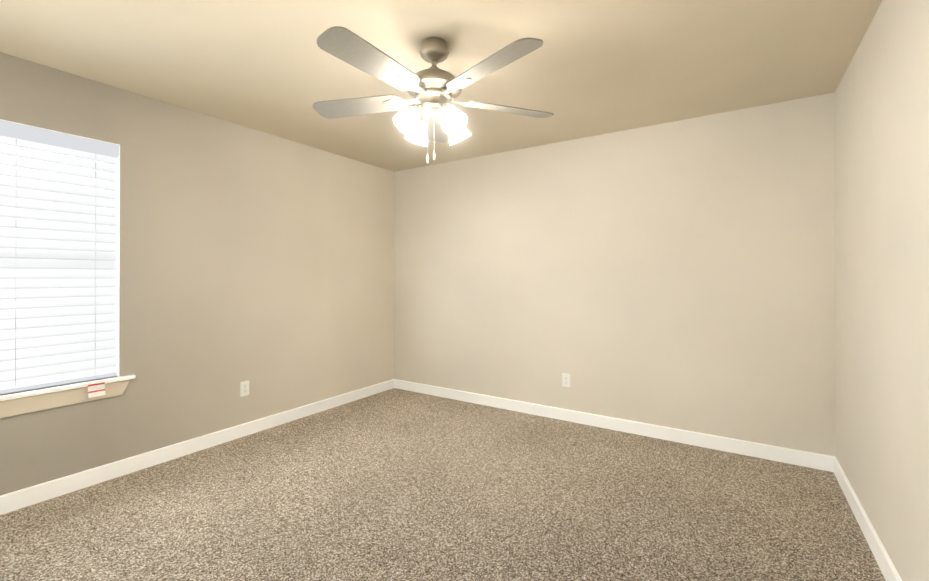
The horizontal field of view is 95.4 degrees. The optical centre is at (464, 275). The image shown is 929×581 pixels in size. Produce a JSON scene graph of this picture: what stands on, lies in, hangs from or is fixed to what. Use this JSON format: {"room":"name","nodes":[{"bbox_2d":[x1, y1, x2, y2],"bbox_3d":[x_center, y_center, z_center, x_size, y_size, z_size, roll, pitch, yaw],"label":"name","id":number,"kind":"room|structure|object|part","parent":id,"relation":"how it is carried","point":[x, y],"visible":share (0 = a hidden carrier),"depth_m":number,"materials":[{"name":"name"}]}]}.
{"room":"empty bedroom","nodes":[
{"label":"empty bedroom","id":0,"kind":"room"},
{"bbox_2d":[0,52,393,495],"bbox_3d":[-1.926,0.043,3.168,0.140,2.440,3.936,0,0,33],"label":"wall","id":1,"kind":"structure","parent":0,"point":[262,262],"depth_m":3.13,"materials":[{"name":"paint"}]},
{"bbox_2d":[0,119,129,417],"bbox_3d":[-2.469,-0.037,2.313,0.152,1.576,1.020,0,0,33],"label":"window","id":2,"kind":"structure","parent":1,"relation":"in","point":[60,278],"depth_m":2.44,"materials":[{"name":"white plastic"}]},
{"bbox_3d":[-2.453,0.622,2.300,0.052,0.018,0.894,0,0,33],"label":"blind rail","id":3,"kind":"part","parent":2,"relation":"part of","materials":[{"name":"white plastic"}]},
{"bbox_3d":[-2.412,0.705,2.274,0.017,0.092,1.020,0,0,33],"label":"window sill apron","id":4,"kind":"part","parent":2,"relation":"part of","materials":[{"name":"white wood"}]},
{"bbox_2d":[0,374,135,400],"bbox_3d":[-2.442,0.647,2.293,0.126,0.024,1.060,0,0,33],"label":"window sill","id":5,"kind":"structure","parent":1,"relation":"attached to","point":[22,394],"depth_m":2.40,"materials":[{"name":"white wood"}]},
{"bbox_2d":[87,379,104,397],"bbox_3d":[-2.214,0.679,2.538,0.038,0.089,0.080,0,0,33],"label":"tag","id":6,"kind":"object","parent":5,"relation":"attached to","point":[96,388],"visible":0.93,"depth_m":2.53,"materials":[{"name":"paper"}]},
{"bbox_2d":[0,379,393,514],"bbox_3d":[-1.862,1.214,3.123,0.013,0.098,3.936,0,0,33],"label":"baseboard","id":7,"kind":"structure","parent":1,"relation":"attached to","point":[25,497],"depth_m":2.85,"materials":[{"name":"white wood"}]},
{"bbox_2d":[240,380,248,396],"bbox_3d":[-1.730,0.891,3.332,0.008,0.115,0.070,0,0,33],"label":"outlet","id":8,"kind":"object","parent":1,"relation":"attached to","point":[244,388],"visible":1,"depth_m":3.33,"materials":[{"name":"white plastic"}]},
{"bbox_2d":[0,0,881,171],"bbox_3d":[-0.278,-1.240,2.102,4.070,0.120,4.216,0,0,33],"label":"ceiling","id":9,"kind":"structure","parent":0,"point":[588,68],"depth_m":2.28,"materials":[{"name":"paint"}]},
{"bbox_2d":[313,26,553,163],"bbox_3d":[-0.184,-0.874,2.108,1.320,0.612,1.262,0,0,33],"label":"ceiling fan","id":10,"kind":"object","parent":9,"relation":"hanging from","point":[434,90],"visible":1,"depth_m":2.06,"materials":[{"name":"silver metal"}]},
{"bbox_2d":[0,388,885,580],"bbox_3d":[-0.278,1.310,2.094,4.070,0.100,4.216,0,0,33],"label":"floor","id":11,"kind":"structure","parent":0,"point":[394,484],"depth_m":2.26,"materials":[{"name":"carpet"}]},
{"bbox_2d":[394,92,835,456],"bbox_3d":[0.832,0.045,3.807,4.070,2.440,0.140,0,0,33],"label":"wall","id":12,"kind":"structure","parent":0,"point":[679,274],"depth_m":3.34,"materials":[{"name":"paint"}]},
{"bbox_2d":[562,373,569,386],"bbox_3d":[0.885,0.912,3.682,0.070,0.115,0.008,0,0,33],"label":"outlet","id":13,"kind":"object","parent":12,"relation":"attached to","point":[565,379],"visible":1,"depth_m":3.68,"materials":[{"name":"white plastic"}]},
{"bbox_2d":[394,379,834,471],"bbox_3d":[0.790,1.215,3.740,3.790,0.098,0.013,0,0,33],"label":"baseboard","id":14,"kind":"structure","parent":12,"relation":"attached to","point":[786,455],"depth_m":3.33,"materials":[{"name":"white wood"}]},
{"bbox_2d":[835,0,928,580],"bbox_3d":[1.370,0.037,1.028,0.140,2.440,3.936,0,0,33],"label":"wall","id":15,"kind":"structure","parent":0,"point":[882,258],"depth_m":1.76,"materials":[{"name":"paint"}]},
{"bbox_2d":[833,457,901,580],"bbox_3d":[1.306,1.208,1.066,0.013,0.098,3.936,0,0,33],"label":"baseboard","id":16,"kind":"structure","parent":15,"relation":"attached to","point":[883,559],"depth_m":2.00,"materials":[{"name":"white wood"}]}
]}

